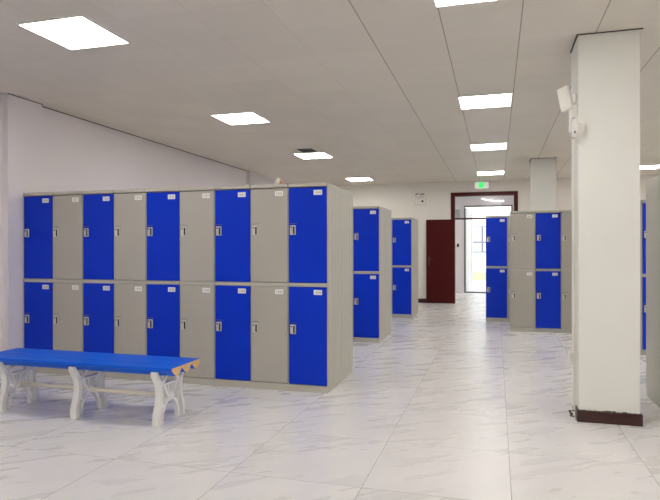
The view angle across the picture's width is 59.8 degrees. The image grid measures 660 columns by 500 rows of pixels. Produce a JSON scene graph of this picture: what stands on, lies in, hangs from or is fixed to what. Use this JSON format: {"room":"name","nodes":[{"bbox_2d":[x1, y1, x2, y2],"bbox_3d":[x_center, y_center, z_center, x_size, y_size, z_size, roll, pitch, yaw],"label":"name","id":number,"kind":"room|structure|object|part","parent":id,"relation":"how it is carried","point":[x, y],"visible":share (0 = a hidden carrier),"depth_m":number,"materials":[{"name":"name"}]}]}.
{"room":"changing room","nodes":[
{"label":"changing room","id":0,"kind":"room"},
{"bbox_2d":[0,93,286,375],"bbox_3d":[-3.290,-0.164,6.896,0.270,2.978,17.300,0,0,16],"label":"wall","id":1,"kind":"structure","parent":0,"point":[42,149],"depth_m":6.83,"materials":[{"name":"white paint"}]},
{"bbox_2d":[8,93,245,170],"bbox_3d":[-2.569,-1.651,9.018,0.077,0.008,6.160,0,0,16],"label":"trim","id":2,"kind":"structure","parent":1,"relation":"attached to","point":[8,93],"depth_m":7.78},
{"bbox_2d":[0,0,659,185],"bbox_3d":[2.777,-1.719,5.112,12.920,0.120,17.650,0,0,16],"label":"ceiling","id":3,"kind":"structure","parent":0,"point":[373,86],"depth_m":5.45,"materials":[{"name":"white paint"}]},
{"bbox_2d":[16,14,130,49],"bbox_3d":[-1.933,-1.646,4.370,0.564,0.012,0.564,0,0,16],"label":"recessed light","id":4,"kind":"object","parent":3,"relation":"in","point":[74,32],"visible":1,"depth_m":4.34,"materials":[{"name":"white plastic"}]},
{"bbox_2d":[210,111,270,124],"bbox_3d":[-1.113,-1.649,7.205,0.564,0.012,0.564,0,0,16],"label":"recessed light","id":5,"kind":"object","parent":3,"relation":"in","point":[238,118],"visible":1,"depth_m":7.19,"materials":[{"name":"white plastic"}]},
{"bbox_2d":[294,147,318,152],"bbox_3d":[-0.383,-1.652,9.499,0.300,0.012,0.400,0,0,16],"label":"ceiling vent","id":6,"kind":"object","parent":3,"relation":"in","point":[309,149],"visible":1,"depth_m":9.50,"materials":[{"name":"black metal"}]},
{"bbox_2d":[297,148,316,151],"bbox_3d":[-0.383,-1.653,9.499,0.264,0.008,0.370,0,0,16],"label":"grille","id":7,"kind":"object","parent":6,"relation":"attached to","point":[298,149],"depth_m":9.50,"materials":[{"name":"black metal"}]},
{"bbox_2d":[293,152,332,158],"bbox_3d":[-0.287,-1.652,10.054,0.564,0.012,0.564,0,0,16],"label":"recessed light","id":8,"kind":"object","parent":3,"relation":"in","point":[314,155],"visible":1,"depth_m":10.02,"materials":[{"name":"white plastic"}]},
{"bbox_2d":[345,177,372,180],"bbox_3d":[0.691,-1.656,13.436,0.564,0.012,0.564,0,0,16],"label":"recessed light","id":9,"kind":"object","parent":3,"relation":"in","point":[358,178],"visible":1,"depth_m":13.46,"materials":[{"name":"white plastic"}]},
{"bbox_2d":[347,178,371,180],"bbox_3d":[0.691,-1.657,13.436,0.540,0.008,0.540,0,0,16],"label":"diffuser","id":10,"kind":"object","parent":9,"relation":"attached to","point":[350,179],"depth_m":13.46,"materials":[{"name":"white plastic"}]},
{"bbox_2d":[433,0,497,7],"bbox_3d":[0.906,-1.649,3.548,0.564,0.012,0.564,0,0,16],"label":"recessed light","id":11,"kind":"object","parent":3,"relation":"in","point":[438,3],"visible":1,"depth_m":3.82,"materials":[{"name":"white plastic"}]},
{"bbox_2d":[435,0,487,5],"bbox_3d":[0.906,-1.651,3.548,0.540,0.008,0.540,0,0,16],"label":"diffuser","id":12,"kind":"object","parent":11,"relation":"attached to","point":[437,2],"depth_m":3.82,"materials":[{"name":"white plastic"}]},
{"bbox_2d":[458,92,512,109],"bbox_3d":[1.727,-1.653,6.382,0.564,0.012,0.564,0,0,16],"label":"recessed light","id":13,"kind":"object","parent":3,"relation":"in","point":[497,99],"visible":1,"depth_m":6.33,"materials":[{"name":"white plastic"}]},
{"bbox_2d":[470,142,506,150],"bbox_3d":[2.544,-1.655,9.204,0.564,0.012,0.564,0,0,16],"label":"recessed light","id":14,"kind":"object","parent":3,"relation":"in","point":[486,146],"visible":1,"depth_m":9.17,"materials":[{"name":"white plastic"}]},
{"bbox_2d":[477,171,503,174],"bbox_3d":[3.458,-1.659,12.364,0.564,0.012,0.564,0,0,16],"label":"recessed light","id":15,"kind":"object","parent":3,"relation":"in","point":[478,172],"visible":1,"depth_m":12.27,"materials":[{"name":"white plastic"}]},
{"bbox_2d":[570,28,643,52],"bbox_3d":[2.176,-1.655,4.550,0.462,0.006,0.424,0,0,16],"label":"trim","id":16,"kind":"structure","parent":3,"relation":"attached to","point":[637,28],"depth_m":4.37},
{"bbox_2d":[640,165,659,168],"bbox_3d":[6.323,-1.662,11.535,0.564,0.012,0.564,0,0,16],"label":"recessed light","id":17,"kind":"object","parent":3,"relation":"in","point":[641,166],"visible":0.47,"depth_m":11.41,"materials":[{"name":"white plastic"}]},
{"bbox_2d":[0,292,659,499],"bbox_3d":[3.288,1.392,6.867,12.920,0.150,21.300,0,0,16],"label":"floor","id":18,"kind":"structure","parent":0,"point":[454,403],"depth_m":4.06,"materials":[{"name":"tile"}]},
{"bbox_2d":[23,192,54,373],"bbox_3d":[-3.079,0.353,6.405,0.380,1.945,0.499,0,0,16],"label":"locker","id":19,"kind":"object","parent":18,"relation":"on","point":[38,207],"visible":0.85,"depth_m":6.17,"materials":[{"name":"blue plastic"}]},
{"bbox_3d":[-3.142,-0.135,6.187,0.369,0.883,0.020,0,0,16],"label":"door","id":20,"kind":"part","parent":19,"relation":"part of","materials":[{"name":"blue plastic"}]},
{"bbox_3d":[-3.141,0.802,6.188,0.369,0.906,0.020,0,0,16],"label":"door","id":21,"kind":"part","parent":19,"relation":"part of","materials":[{"name":"blue plastic"}]},
{"bbox_2d":[52,191,84,374],"bbox_3d":[-2.712,0.353,6.299,0.380,1.945,0.499,0,0,16],"label":"locker","id":22,"kind":"object","parent":18,"relation":"on","point":[67,205],"visible":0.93,"depth_m":6.07,"materials":[{"name":"grey plastic"}]},
{"bbox_3d":[-2.775,-0.135,6.081,0.369,0.883,0.020,0,0,16],"label":"door","id":23,"kind":"part","parent":22,"relation":"part of","materials":[{"name":"grey plastic"}]},
{"bbox_3d":[-2.774,0.801,6.082,0.369,0.906,0.020,0,0,16],"label":"door","id":24,"kind":"part","parent":22,"relation":"part of","materials":[{"name":"grey plastic"}]},
{"bbox_2d":[83,190,114,377],"bbox_3d":[-2.345,0.352,6.193,0.380,1.945,0.499,0,0,16],"label":"locker","id":25,"kind":"object","parent":18,"relation":"on","point":[98,205],"visible":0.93,"depth_m":5.96,"materials":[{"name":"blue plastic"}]},
{"bbox_3d":[-2.408,-0.136,5.975,0.369,0.883,0.020,0,0,16],"label":"door","id":26,"kind":"part","parent":25,"relation":"part of","materials":[{"name":"blue plastic"}]},
{"bbox_3d":[-2.407,0.801,5.975,0.369,0.906,0.020,0,0,16],"label":"door","id":27,"kind":"part","parent":25,"relation":"part of","materials":[{"name":"blue plastic"}]},
{"bbox_2d":[0,348,200,427],"bbox_3d":[-1.978,1.101,4.680,1.820,0.451,0.429,0,0,16],"label":"bench","id":28,"kind":"object","parent":18,"relation":"on","point":[77,363],"visible":1,"depth_m":4.60,"materials":[{"name":"blue plastic"}]},
{"bbox_2d":[114,189,146,380],"bbox_3d":[-1.978,0.352,6.087,0.380,1.945,0.499,0,0,16],"label":"locker","id":29,"kind":"object","parent":18,"relation":"on","point":[130,205],"visible":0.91,"depth_m":5.86,"materials":[{"name":"grey plastic"}]},
{"bbox_3d":[-2.041,-0.136,5.869,0.369,0.883,0.020,0,0,16],"label":"door","id":30,"kind":"part","parent":29,"relation":"part of","materials":[{"name":"grey plastic"}]},
{"bbox_3d":[-2.040,0.800,5.869,0.369,0.906,0.020,0,0,16],"label":"door","id":31,"kind":"part","parent":29,"relation":"part of","materials":[{"name":"grey plastic"}]},
{"bbox_2d":[146,187,179,381],"bbox_3d":[-1.611,0.351,5.981,0.380,1.945,0.499,0,0,16],"label":"locker","id":32,"kind":"object","parent":18,"relation":"on","point":[163,204],"visible":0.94,"depth_m":5.75,"materials":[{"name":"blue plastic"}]},
{"bbox_3d":[-1.674,-0.136,5.762,0.369,0.883,0.020,0,0,16],"label":"door","id":33,"kind":"part","parent":32,"relation":"part of","materials":[{"name":"blue plastic"}]},
{"bbox_3d":[-1.673,0.800,5.763,0.369,0.906,0.020,0,0,16],"label":"door","id":34,"kind":"part","parent":32,"relation":"part of","materials":[{"name":"blue plastic"}]},
{"bbox_2d":[180,186,214,385],"bbox_3d":[-1.245,0.351,5.874,0.380,1.945,0.499,0,0,16],"label":"locker","id":35,"kind":"object","parent":18,"relation":"on","point":[197,204],"visible":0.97,"depth_m":5.64,"materials":[{"name":"grey plastic"}]},
{"bbox_3d":[-1.307,-0.137,5.656,0.369,0.883,0.020,0,0,16],"label":"door","id":36,"kind":"part","parent":35,"relation":"part of","materials":[{"name":"grey plastic"}]},
{"bbox_3d":[-1.306,0.800,5.657,0.369,0.906,0.020,0,0,16],"label":"door","id":37,"kind":"part","parent":35,"relation":"part of","materials":[{"name":"grey plastic"}]},
{"bbox_2d":[214,185,250,387],"bbox_3d":[-0.878,0.351,5.768,0.380,1.945,0.499,0,0,16],"label":"locker","id":38,"kind":"object","parent":18,"relation":"on","point":[232,203],"visible":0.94,"depth_m":5.54,"materials":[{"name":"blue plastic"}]},
{"bbox_3d":[-0.940,-0.137,5.550,0.369,0.883,0.020,0,0,16],"label":"door","id":39,"kind":"part","parent":38,"relation":"part of","materials":[{"name":"blue plastic"}]},
{"bbox_3d":[-0.939,0.799,5.551,0.369,0.906,0.020,0,0,16],"label":"door","id":40,"kind":"part","parent":38,"relation":"part of","materials":[{"name":"blue plastic"}]},
{"bbox_2d":[251,184,288,390],"bbox_3d":[-0.511,0.350,5.662,0.380,1.945,0.499,0,0,16],"label":"locker","id":41,"kind":"object","parent":18,"relation":"on","point":[269,202],"visible":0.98,"depth_m":5.43,"materials":[{"name":"grey plastic"}]},
{"bbox_3d":[-0.573,-0.138,5.444,0.369,0.883,0.020,0,0,16],"label":"door","id":42,"kind":"part","parent":41,"relation":"part of","materials":[{"name":"grey plastic"}]},
{"bbox_3d":[-0.572,0.799,5.444,0.369,0.906,0.020,0,0,16],"label":"door","id":43,"kind":"part","parent":41,"relation":"part of","materials":[{"name":"grey plastic"}]},
{"bbox_2d":[275,178,284,183],"bbox_3d":[-0.475,-0.658,5.490,0.098,0.071,0.075,0,0,16],"label":"paper cup","id":44,"kind":"object","parent":41,"relation":"on","point":[277,180],"visible":0.84,"depth_m":5.47,"materials":[{"name":"white paper"}]},
{"bbox_2d":[288,182,340,393],"bbox_3d":[-0.141,0.350,5.555,0.385,1.945,0.499,0,0,16],"label":"locker","id":45,"kind":"object","parent":18,"relation":"on","point":[314,209],"visible":1,"depth_m":5.34,"materials":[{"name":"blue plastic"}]},
{"bbox_3d":[-0.206,-0.138,5.337,0.369,0.883,0.020,0,0,16],"label":"door","id":46,"kind":"part","parent":45,"relation":"part of","materials":[{"name":"blue plastic"}]},
{"bbox_3d":[-0.205,0.798,5.338,0.369,0.906,0.020,0,0,16],"label":"door","id":47,"kind":"part","parent":45,"relation":"part of","materials":[{"name":"blue plastic"}]},
{"bbox_3d":[0.043,0.318,5.509,0.005,1.877,0.480,0,0,16],"label":"panel","id":48,"kind":"part","parent":45,"relation":"part of","materials":[{"name":"grey plastic"}]},
{"bbox_2d":[341,188,352,381],"bbox_3d":[-0.002,0.349,6.036,0.385,1.945,0.499,0,0,16],"label":"locker","id":49,"kind":"object","parent":18,"relation":"on","point":[346,196],"visible":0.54,"depth_m":5.95,"materials":[{"name":"grey plastic"}]},
{"bbox_2d":[353,206,385,342],"bbox_3d":[0.582,0.347,8.418,0.385,1.945,0.499,0,0,16],"label":"locker","id":50,"kind":"object","parent":18,"relation":"on","point":[369,222],"visible":1,"depth_m":8.20,"materials":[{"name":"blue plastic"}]},
{"bbox_3d":[0.517,-0.141,8.200,0.369,0.883,0.020,0,0,16],"label":"door","id":51,"kind":"part","parent":50,"relation":"part of","materials":[{"name":"blue plastic"}]},
{"bbox_3d":[0.518,0.796,8.201,0.369,0.906,0.020,0,0,16],"label":"door","id":52,"kind":"part","parent":50,"relation":"part of","materials":[{"name":"blue plastic"}]},
{"bbox_3d":[0.767,0.315,8.372,0.005,1.877,0.480,0,0,16],"label":"panel","id":53,"kind":"part","parent":50,"relation":"part of","materials":[{"name":"grey plastic"}]},
{"bbox_2d":[386,209,390,336],"bbox_3d":[0.722,0.346,8.899,0.385,1.945,0.499,0,0,16],"label":"locker","id":54,"kind":"object","parent":18,"relation":"on","point":[388,212],"visible":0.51,"depth_m":8.82,"materials":[{"name":"grey plastic"}]},
{"bbox_2d":[391,218,391,316],"bbox_3d":[1.091,0.344,11.484,0.380,1.945,0.499,0,0,16],"label":"locker","id":55,"kind":"object","parent":18,"relation":"on","point":[391,218],"visible":0.12,"depth_m":11.21,"materials":[{"name":"grey plastic"}]},
{"bbox_3d":[1.028,-0.144,11.266,0.369,0.883,0.020,0,0,16],"label":"door","id":56,"kind":"part","parent":55,"relation":"part of","materials":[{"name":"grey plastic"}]},
{"bbox_3d":[1.029,0.793,11.267,0.369,0.906,0.020,0,0,16],"label":"door","id":57,"kind":"part","parent":55,"relation":"part of","materials":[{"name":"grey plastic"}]},
{"bbox_2d":[392,217,414,317],"bbox_3d":[1.460,0.344,11.377,0.385,1.945,0.499,0,0,16],"label":"locker","id":58,"kind":"object","parent":18,"relation":"on","point":[403,229],"visible":1,"depth_m":11.16,"materials":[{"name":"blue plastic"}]},
{"bbox_3d":[1.395,-0.144,11.160,0.369,0.883,0.020,0,0,16],"label":"door","id":59,"kind":"part","parent":58,"relation":"part of","materials":[{"name":"blue plastic"}]},
{"bbox_3d":[1.396,0.792,11.160,0.369,0.906,0.020,0,0,16],"label":"door","id":60,"kind":"part","parent":58,"relation":"part of","materials":[{"name":"blue plastic"}]},
{"bbox_3d":[1.644,0.311,11.331,0.005,1.877,0.480,0,0,16],"label":"panel","id":61,"kind":"part","parent":58,"relation":"part of","materials":[{"name":"grey plastic"}]},
{"bbox_2d":[415,219,417,314],"bbox_3d":[1.599,0.343,11.859,0.385,1.945,0.499,0,0,16],"label":"locker","id":62,"kind":"object","parent":18,"relation":"on","point":[416,220],"visible":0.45,"depth_m":11.78,"materials":[{"name":"grey plastic"}]},
{"bbox_2d":[486,215,506,321],"bbox_3d":[3.121,0.342,10.763,0.380,1.945,0.499,0,0,16],"label":"locker","id":63,"kind":"object","parent":18,"relation":"on","point":[496,226],"visible":1,"depth_m":10.54,"materials":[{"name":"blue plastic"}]},
{"bbox_3d":[3.058,-0.146,10.545,0.369,0.883,0.020,0,0,16],"label":"door","id":64,"kind":"part","parent":63,"relation":"part of","materials":[{"name":"blue plastic"}]},
{"bbox_3d":[3.060,0.791,10.546,0.369,0.906,0.020,0,0,16],"label":"door","id":65,"kind":"part","parent":63,"relation":"part of","materials":[{"name":"blue plastic"}]},
{"bbox_2d":[507,215,509,321],"bbox_3d":[3.488,0.342,10.657,0.380,1.945,0.499,0,0,16],"label":"locker","id":66,"kind":"object","parent":18,"relation":"on","point":[508,267],"visible":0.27,"depth_m":10.48,"materials":[{"name":"grey plastic"}]},
{"bbox_3d":[3.425,-0.146,10.439,0.369,0.883,0.020,0,0,16],"label":"door","id":67,"kind":"part","parent":66,"relation":"part of","materials":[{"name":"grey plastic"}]},
{"bbox_3d":[3.427,0.790,10.439,0.369,0.906,0.020,0,0,16],"label":"door","id":68,"kind":"part","parent":66,"relation":"part of","materials":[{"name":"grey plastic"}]},
{"bbox_2d":[509,211,534,331],"bbox_3d":[3.167,0.343,9.465,0.385,1.945,0.499,0,0,16],"label":"locker","id":69,"kind":"object","parent":18,"relation":"on","point":[521,223],"visible":1,"depth_m":9.24,"materials":[{"name":"grey plastic"}]},
{"bbox_3d":[2.986,0.311,9.525,0.005,1.877,0.480,0,0,16],"label":"panel","id":70,"kind":"part","parent":69,"relation":"part of","materials":[{"name":"grey plastic"}]},
{"bbox_3d":[3.106,-0.145,9.246,0.369,0.883,0.020,0,0,16],"label":"door","id":71,"kind":"part","parent":69,"relation":"part of","materials":[{"name":"grey plastic"}]},
{"bbox_3d":[3.107,0.791,9.247,0.369,0.906,0.020,0,0,16],"label":"door","id":72,"kind":"part","parent":69,"relation":"part of","materials":[{"name":"grey plastic"}]},
{"bbox_2d":[535,210,560,332],"bbox_3d":[3.536,0.342,9.358,0.380,1.945,0.499,0,0,16],"label":"locker","id":73,"kind":"object","parent":18,"relation":"on","point":[547,222],"visible":0.96,"depth_m":9.13,"materials":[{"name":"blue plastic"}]},
{"bbox_3d":[3.473,-0.145,9.140,0.369,0.883,0.020,0,0,16],"label":"door","id":74,"kind":"part","parent":73,"relation":"part of","materials":[{"name":"blue plastic"}]},
{"bbox_3d":[3.474,0.791,9.141,0.369,0.906,0.020,0,0,16],"label":"door","id":75,"kind":"part","parent":73,"relation":"part of","materials":[{"name":"blue plastic"}]},
{"bbox_2d":[560,210,571,332],"bbox_3d":[3.903,0.342,9.252,0.380,1.945,0.499,0,0,16],"label":"locker","id":76,"kind":"object","parent":18,"relation":"on","point":[566,215],"visible":0.33,"depth_m":9.05,"materials":[{"name":"grey plastic"}]},
{"bbox_3d":[3.840,-0.146,9.034,0.369,0.883,0.020,0,0,16],"label":"door","id":77,"kind":"part","parent":76,"relation":"part of","materials":[{"name":"grey plastic"}]},
{"bbox_3d":[3.841,0.791,9.035,0.369,0.906,0.020,0,0,16],"label":"door","id":78,"kind":"part","parent":76,"relation":"part of","materials":[{"name":"grey plastic"}]},
{"bbox_2d":[640,200,641,354],"bbox_3d":[3.789,0.343,7.463,0.380,1.945,0.499,0,0,16],"label":"locker","id":79,"kind":"object","parent":18,"relation":"on","point":[640,200],"visible":0.08,"depth_m":7.19,"materials":[{"name":"grey plastic"}]},
{"bbox_3d":[3.726,-0.144,7.245,0.369,0.883,0.020,0,0,16],"label":"door","id":80,"kind":"part","parent":79,"relation":"part of","materials":[{"name":"grey plastic"}]},
{"bbox_3d":[3.727,0.792,7.246,0.369,0.906,0.020,0,0,16],"label":"door","id":81,"kind":"part","parent":79,"relation":"part of","materials":[{"name":"grey plastic"}]},
{"bbox_2d":[641,200,645,354],"bbox_3d":[4.156,0.343,7.357,0.380,1.945,0.499,0,0,16],"label":"locker","id":82,"kind":"object","parent":18,"relation":"on","point":[643,202],"visible":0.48,"depth_m":7.18,"materials":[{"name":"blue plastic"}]},
{"bbox_3d":[4.093,-0.145,7.139,0.369,0.883,0.020,0,0,16],"label":"door","id":83,"kind":"part","parent":82,"relation":"part of","materials":[{"name":"blue plastic"}]},
{"bbox_3d":[4.094,0.792,7.139,0.369,0.906,0.020,0,0,16],"label":"door","id":84,"kind":"part","parent":82,"relation":"part of","materials":[{"name":"blue plastic"}]},
{"bbox_2d":[646,175,659,407],"bbox_3d":[2.986,0.346,4.934,0.385,1.945,0.499,0,0,16],"label":"locker","id":85,"kind":"object","parent":18,"relation":"on","point":[652,185],"visible":1,"depth_m":4.96,"materials":[{"name":"grey plastic"}]},
{"bbox_2d":[455,195,513,292],"bbox_3d":[6.248,-0.344,17.096,12.520,3.300,0.200,0,0,16],"label":"wall","id":86,"kind":"structure","parent":0,"point":[460,202],"depth_m":17.62,"materials":[{"name":"white paint"}]},
{"bbox_2d":[455,209,459,217],"bbox_3d":[3.885,-1.121,17.623,0.220,0.290,0.100,0,0,16],"label":"junction box","id":87,"kind":"object","parent":86,"relation":"attached to","point":[457,211],"visible":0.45,"depth_m":17.58,"materials":[{"name":"grey plastic"}]},
{"bbox_2d":[464,205,512,292],"bbox_3d":[4.901,-0.025,17.781,1.420,2.665,0.786,0,0,16],"label":"door","id":88,"kind":"structure","parent":86,"relation":"in","point":[468,213],"depth_m":17.87,"materials":[{"name":"grey metal"}]},
{"bbox_3d":[4.357,-0.042,18.012,0.021,2.260,0.480,0,0,32],"label":"panel","id":89,"kind":"part","parent":88,"relation":"part of","materials":[{"name":"white glass"}]},
{"bbox_3d":[4.811,1.290,17.467,1.340,0.035,0.130,0,0,16],"label":"sill","id":90,"kind":"part","parent":88,"relation":"part of","materials":[{"name":"grey metal"}]},
{"bbox_2d":[482,198,503,201],"bbox_3d":[4.915,-1.513,17.340,0.656,0.127,0.070,0,0,16],"label":"lamp","id":91,"kind":"object","parent":86,"relation":"attached to","point":[482,198],"visible":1,"depth_m":17.30,"materials":[{"name":"white"}]},
{"bbox_2d":[337,175,658,298],"bbox_3d":[5.212,-0.179,13.518,12.920,2.978,0.150,0,0,16],"label":"wall","id":92,"kind":"structure","parent":0,"point":[398,198],"depth_m":14.26,"materials":[{"name":"white paint"}]},
{"bbox_2d":[415,193,425,204],"bbox_3d":[2.235,-1.267,14.259,0.274,0.284,0.080,0,0,16],"label":"emergency light","id":93,"kind":"object","parent":92,"relation":"attached to","point":[418,201],"visible":1,"depth_m":14.24,"materials":[{"name":"white plastic"}]},
{"bbox_2d":[418,298,425,302],"bbox_3d":[5.192,1.257,13.441,12.520,0.105,0.012,0,0,16],"label":"baseboard","id":94,"kind":"structure","parent":92,"relation":"attached to","point":[419,299],"depth_m":14.28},
{"bbox_2d":[426,191,517,303],"bbox_3d":[3.728,-0.046,13.887,2.766,2.715,0.287,0,0,16],"label":"door","id":95,"kind":"structure","parent":92,"relation":"in","point":[440,234],"depth_m":14.09,"materials":[{"name":"red wood"}]},
{"bbox_2d":[474,181,488,188],"bbox_3d":[3.661,-1.562,13.863,0.362,0.180,0.048,0,0,16],"label":"exit sign","id":96,"kind":"object","parent":92,"relation":"attached to","point":[485,184],"visible":1,"depth_m":13.84,"materials":[{"name":"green plastic"}]},
{"bbox_2d":[530,158,555,210],"bbox_3d":[3.926,-0.175,10.590,0.422,2.978,0.430,0,0,16],"label":"wall column","id":97,"kind":"structure","parent":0,"point":[542,170],"depth_m":10.39,"materials":[{"name":"white paint"}]},
{"bbox_2d":[571,30,639,413],"bbox_3d":[2.176,-0.169,4.558,0.430,2.978,0.412,0,0,16],"label":"wall column","id":98,"kind":"structure","parent":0,"point":[605,67],"depth_m":4.36,"materials":[{"name":"white paint"}]},
{"bbox_2d":[557,85,584,139],"bbox_3d":[1.869,-1.061,4.484,0.163,0.448,0.314,0,0,7],"label":"emergency light","id":99,"kind":"object","parent":98,"relation":"attached to","point":[576,124],"visible":1,"depth_m":4.45,"materials":[{"name":"white plastic"}]},
{"bbox_2d":[572,140,574,404],"bbox_3d":[1.967,0.150,4.641,0.018,2.200,0.040,0,0,16],"label":"cable trunking","id":100,"kind":"object","parent":98,"relation":"attached to","point":[573,141],"visible":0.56,"depth_m":4.62,"materials":[{"name":"white plastic"}]},
{"bbox_2d":[569,350,572,363],"bbox_3d":[1.947,0.868,4.647,0.024,0.095,0.090,0,0,16],"label":"outlet box","id":101,"kind":"object","parent":100,"relation":"attached to","point":[570,352],"visible":1,"depth_m":4.61,"materials":[{"name":"white plastic"}]},
{"bbox_2d":[575,405,642,426],"bbox_3d":[2.177,1.270,4.552,0.456,0.100,0.426,0,0,16],"label":"baseboard","id":102,"kind":"structure","parent":98,"relation":"attached to","point":[604,417],"depth_m":4.35,"materials":[{"name":"brown wood"}]},
{"label":"outside","id":103,"kind":"structure","parent":0,"visible":0},
{"bbox_2d":[473,272,485,280],"bbox_3d":[11.730,1.351,27.899,70.000,0.120,9.000,0,0,16],"label":"lawn","id":104,"kind":"structure","parent":103,"point":[477,276],"depth_m":28.09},
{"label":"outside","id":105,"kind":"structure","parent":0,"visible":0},
{"bbox_2d":[469,281,485,291],"bbox_3d":[9.450,1.370,20.023,70.000,0.100,7.400,0,0,16],"label":"path","id":106,"kind":"structure","parent":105,"point":[480,286],"depth_m":20.83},
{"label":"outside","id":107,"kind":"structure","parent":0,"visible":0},
{"bbox_2d":[473,269,485,271],"bbox_3d":[13.607,1.339,34.383,70.000,0.130,4.500,0,0,16],"label":"pavement","id":108,"kind":"structure","parent":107,"point":[474,270],"depth_m":35.80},
{"bbox_2d":[466,206,510,268],"bbox_3d":[11.209,-3.217,40.499,34.000,9.000,6.075,0,0,16],"label":"building","id":109,"kind":"structure","parent":108,"relation":"on","point":[479,225],"depth_m":37.75,"materials":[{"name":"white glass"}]},
{"bbox_3d":[9.846,-0.703,37.745,1.630,1.600,0.020,0,0,16],"label":"pane","id":110,"kind":"part","parent":109,"relation":"part of","materials":[{"name":"clear glass"}]}
]}

